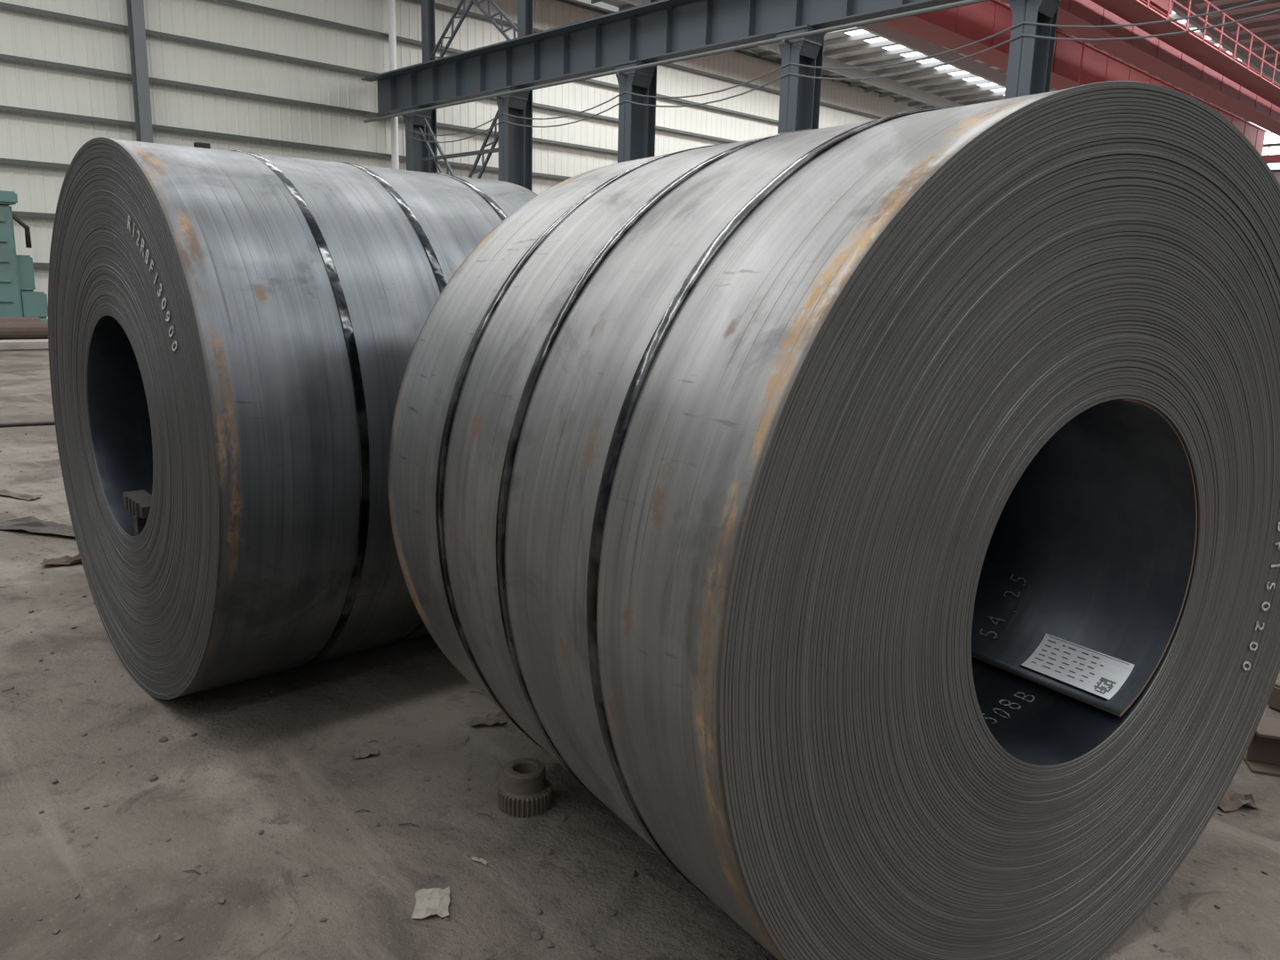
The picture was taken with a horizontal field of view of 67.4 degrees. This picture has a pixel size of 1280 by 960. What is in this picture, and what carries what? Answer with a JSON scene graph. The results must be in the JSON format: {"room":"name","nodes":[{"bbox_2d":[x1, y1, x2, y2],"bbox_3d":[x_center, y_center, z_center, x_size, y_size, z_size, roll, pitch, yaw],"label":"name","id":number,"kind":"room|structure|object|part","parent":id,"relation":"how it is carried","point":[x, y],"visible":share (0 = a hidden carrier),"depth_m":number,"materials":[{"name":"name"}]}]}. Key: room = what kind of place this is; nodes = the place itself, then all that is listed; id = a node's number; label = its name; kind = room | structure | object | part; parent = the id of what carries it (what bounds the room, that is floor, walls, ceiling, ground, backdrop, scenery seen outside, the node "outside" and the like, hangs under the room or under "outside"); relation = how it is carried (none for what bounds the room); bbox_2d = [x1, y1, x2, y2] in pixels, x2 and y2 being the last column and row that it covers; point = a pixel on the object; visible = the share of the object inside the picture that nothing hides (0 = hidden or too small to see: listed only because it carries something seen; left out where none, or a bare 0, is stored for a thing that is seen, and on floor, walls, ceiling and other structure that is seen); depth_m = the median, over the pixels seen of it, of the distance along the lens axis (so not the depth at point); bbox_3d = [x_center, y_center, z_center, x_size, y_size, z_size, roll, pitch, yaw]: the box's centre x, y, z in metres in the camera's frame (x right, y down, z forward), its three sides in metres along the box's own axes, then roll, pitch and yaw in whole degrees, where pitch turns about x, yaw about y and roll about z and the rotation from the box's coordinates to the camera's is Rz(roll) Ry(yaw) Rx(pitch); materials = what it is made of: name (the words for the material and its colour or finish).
{"room":"steel warehouse","nodes":[
{"label":"steel warehouse","id":0,"kind":"room"},
{"bbox_2d":[0,0,921,319],"bbox_3d":[-4.297,-12.466,37.222,72.060,12.300,0.075,-10,16,-43],"label":"wall","id":1,"kind":"structure","parent":0,"point":[23,136],"depth_m":30.43,"materials":[{"name":"white metal"}]},
{"bbox_2d":[126,0,153,143],"bbox_3d":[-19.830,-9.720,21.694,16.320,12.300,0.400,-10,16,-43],"label":"wall post","id":2,"kind":"object","parent":1,"relation":"attached to","point":[135,8],"visible":0.44,"depth_m":26.94,"materials":[{"name":"grey metal"}]},
{"bbox_2d":[193,142,210,148],"bbox_3d":[-12.952,-9.819,28.477,0.700,0.350,0.400,-10,16,-43],"label":"wall lamp","id":3,"kind":"object","parent":1,"relation":"attached to","point":[196,144],"visible":0.27,"depth_m":28.41,"materials":[{"name":"metal"}]},
{"bbox_2d":[0,0,1279,266],"bbox_3d":[10.693,-9.642,22.030,71.941,10.640,42.951,-10,16,-43],"label":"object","id":4,"kind":"structure","parent":1,"relation":"attached to","point":[235,2],"depth_m":30.16,"materials":[{"name":"metal"}]},
{"bbox_2d":[0,350,1279,959],"bbox_3d":[9.720,-2.700,22.852,74.001,0.300,43.200,-10,16,-43],"label":"floor","id":5,"kind":"structure","parent":0,"point":[248,787],"depth_m":2.71,"materials":[{"name":"concrete"}]},
{"bbox_2d":[0,489,43,500],"bbox_3d":[-4.203,0.096,6.473,0.434,0.026,0.110,6,13,22],"label":"sheet offcut","id":6,"kind":"object","parent":5,"relation":"on","point":[28,497],"visible":1,"depth_m":6.45,"materials":[{"name":"grey metal"}]},
{"bbox_2d":[0,190,47,321],"bbox_3d":[-14.571,-4.540,19.057,4.450,3.500,2.000,-10,16,-43],"label":"machine","id":7,"kind":"object","parent":5,"relation":"on","point":[18,297],"visible":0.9,"depth_m":19.73,"materials":[{"name":"teal paint"}]},
{"bbox_2d":[0,317,47,339],"bbox_3d":[-12.510,-2.844,17.988,3.521,0.392,0.838,-8,15,-41],"label":"rollers","id":8,"kind":"object","parent":5,"relation":"on","point":[11,328],"visible":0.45,"depth_m":18.27,"materials":[{"name":"metal"}]},
{"bbox_2d":[0,338,48,351],"bbox_3d":[-15.146,-2.087,15.326,11.900,0.160,2.000,-10,16,-43],"label":"plinth","id":9,"kind":"object","parent":5,"relation":"on","point":[20,344],"visible":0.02,"depth_m":17.70,"materials":[{"name":"concrete"}]},
{"bbox_2d":[0,420,55,427],"bbox_3d":[-6.762,-0.519,9.111,4.520,0.040,0.292,-1,12,-13],"label":"cable","id":10,"kind":"object","parent":5,"relation":"on","point":[51,422],"visible":0.33,"depth_m":9.33,"materials":[{"name":"metal"}]},
{"bbox_2d":[0,515,74,536],"bbox_3d":[-3.468,0.275,5.641,0.803,0.048,0.220,5,12,14],"label":"sheet offcut","id":11,"kind":"object","parent":5,"relation":"on","point":[31,524],"visible":0.69,"depth_m":5.64,"materials":[{"name":"metal"}]},
{"bbox_2d":[40,554,81,564],"bbox_3d":[-2.964,0.408,5.050,0.326,0.049,0.108,-5,13,-28],"label":"sheet offcut","id":12,"kind":"object","parent":5,"relation":"on","point":[67,559],"visible":0.59,"depth_m":5.01,"materials":[{"name":"metal"}]},
{"bbox_2d":[48,136,537,699],"bbox_3d":[-1.279,-0.277,3.913,1.578,1.957,1.960,-9,16,-42],"label":"coil","id":13,"kind":"object","parent":5,"relation":"on","point":[233,335],"visible":0.7,"depth_m":3.05,"materials":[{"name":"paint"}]},
{"bbox_2d":[0,519,655,899],"bbox_3d":[-1.536,0.633,4.267,5.100,0.005,3.898,2,12,0],"label":"wire offcuts","id":14,"kind":"object","parent":5,"relation":"on","point":[45,519],"visible":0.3,"depth_m":2.78,"materials":[{"name":"metal"}]},
{"bbox_2d":[352,748,381,758],"bbox_3d":[-0.885,0.882,3.104,0.088,0.016,0.039,-3,13,-22],"label":"scrap","id":15,"kind":"object","parent":5,"relation":"on","point":[364,753],"visible":1,"depth_m":3.10,"materials":[{"name":"grey paper"}]},
{"bbox_2d":[384,0,399,168],"bbox_3d":[-8.406,-11.625,32.806,0.300,12.200,0.317,-10,16,-43],"label":"drain pipe","id":16,"kind":"object","parent":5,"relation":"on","point":[391,4],"visible":0.33,"depth_m":32.18,"materials":[{"name":"white plastic"}]},
{"bbox_2d":[411,886,450,919],"bbox_3d":[-0.515,1.043,2.376,0.090,0.012,0.117,0,12,-8],"label":"paper scrap","id":17,"kind":"object","parent":5,"relation":"on","point":[434,900],"visible":1,"depth_m":2.37,"materials":[{"name":"white paper"}]},
{"bbox_2d":[471,856,488,864],"bbox_3d":[-0.427,1.010,2.556,0.052,0.012,0.012,8,13,28],"label":"paper scrap","id":18,"kind":"object","parent":5,"relation":"on","point":[476,859],"visible":1,"depth_m":2.55,"materials":[{"name":"white paper"}]},
{"bbox_2d":[471,711,508,726],"bbox_3d":[-0.526,0.836,3.358,0.128,0.024,0.075,-1,12,-11],"label":"scrap","id":19,"kind":"object","parent":5,"relation":"on","point":[491,719],"visible":0.96,"depth_m":3.35,"materials":[{"name":"grey paper"}]},
{"bbox_2d":[497,757,551,817],"bbox_3d":[-0.340,0.903,2.841,0.160,0.118,0.160,-2,12,-17],"label":"gear","id":20,"kind":"object","parent":5,"relation":"on","point":[524,790],"visible":1,"depth_m":2.79,"materials":[{"name":"metal"}]},
{"bbox_2d":[0,429,1268,959],"bbox_3d":[0.304,0.464,5.351,14.639,0.026,7.710,2,12,0],"label":"gravel","id":21,"kind":"object","parent":5,"relation":"on","point":[536,935],"visible":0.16,"depth_m":2.54,"materials":[{"name":"grey gravel"}]},
{"bbox_2d":[360,0,1279,191],"bbox_3d":[5.387,-8.396,18.196,1.251,12.488,40.600,-10,16,-43],"label":"steel framework","id":22,"kind":"object","parent":5,"relation":"on","point":[630,44],"visible":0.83,"depth_m":23.54,"materials":[{"name":"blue metal"}]},
{"bbox_2d":[880,0,1279,163],"bbox_3d":[17.897,-14.278,34.262,41.800,4.450,6.330,-10,16,-43],"label":"crane","id":23,"kind":"object","parent":22,"relation":"on","point":[1188,61],"visible":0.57,"depth_m":30.31,"materials":[{"name":"red paint"}]},
{"bbox_3d":[17.628,-14.855,33.859,40.600,1.126,6.330,-10,16,-43],"label":"crane handrail","id":24,"kind":"part","parent":23,"relation":"part of","materials":[{"name":"red metal"}]},
{"bbox_2d":[387,80,1279,959],"bbox_3d":[0.509,0.077,2.551,1.912,1.910,1.521,-6,14,-32],"label":"coil","id":25,"kind":"object","parent":5,"relation":"on","point":[877,520],"visible":1,"depth_m":1.78,"materials":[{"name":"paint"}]},
{"bbox_2d":[1031,635,1128,694],"bbox_3d":[1.017,0.429,2.234,0.075,0.059,0.202,-6,14,-32],"label":"print","id":26,"kind":"object","parent":25,"relation":"attached to","point":[1080,667],"depth_m":2.23},
{"bbox_2d":[1218,789,1259,811],"bbox_3d":[1.823,0.979,2.966,0.140,0.031,0.106,-1,12,-11],"label":"scrap","id":27,"kind":"object","parent":5,"relation":"on","point":[1233,799],"visible":0.68,"depth_m":2.94,"materials":[{"name":"paper"}]},
{"bbox_2d":[1242,718,1279,776],"bbox_3d":[3.187,0.981,2.887,2.400,0.140,0.140,5,12,16],"label":"steel beam","id":28,"kind":"structure","parent":5,"relation":"on","point":[1262,756],"depth_m":3.19,"materials":[{"name":"metal"}]},
{"bbox_2d":[1267,681,1279,711],"bbox_3d":[2.979,0.797,3.821,1.200,0.115,0.180,-3,13,-22],"label":"timber skid","id":29,"kind":"object","parent":5,"relation":"on","point":[1274,701],"visible":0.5,"depth_m":3.64,"materials":[{"name":"wood"}]},
{"bbox_2d":[591,0,1279,108],"bbox_3d":[21.250,-16.384,30.984,43.001,1.746,42.901,-10,16,-43],"label":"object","id":30,"kind":"structure","parent":0,"point":[912,44],"depth_m":43.41,"materials":[{"name":"white metal"}]},
{"bbox_2d":[845,10,1249,95],"bbox_3d":[17.298,-17.630,34.696,38.750,0.882,21.601,-10,16,-43],"label":"windows","id":31,"kind":"structure","parent":30,"relation":"attached to","point":[860,31],"depth_m":44.28,"materials":[{"name":"white"}]},
{"bbox_2d":[601,0,1279,107],"bbox_3d":[21.225,-16.759,30.943,43.000,0.996,43.000,-10,16,-43],"label":"ceiling","id":32,"kind":"structure","parent":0,"point":[615,3],"depth_m":44.07,"materials":[{"name":"white metal"}]},
{"bbox_2d":[1212,104,1279,183],"bbox_3d":[36.379,-13.098,47.064,0.016,11.813,43.160,-10,16,-43],"label":"wall","id":33,"kind":"structure","parent":0,"point":[1276,174],"depth_m":49.99,"materials":[{"name":"metal"}]},
{"bbox_2d":[1250,122,1279,169],"bbox_3d":[36.544,-16.567,46.236,0.020,2.450,41.900,-10,16,-43],"label":"window band","id":34,"kind":"object","parent":33,"relation":"attached to","point":[1275,139],"visible":0.02,"depth_m":49.93,"materials":[{"name":"white"}]}
]}

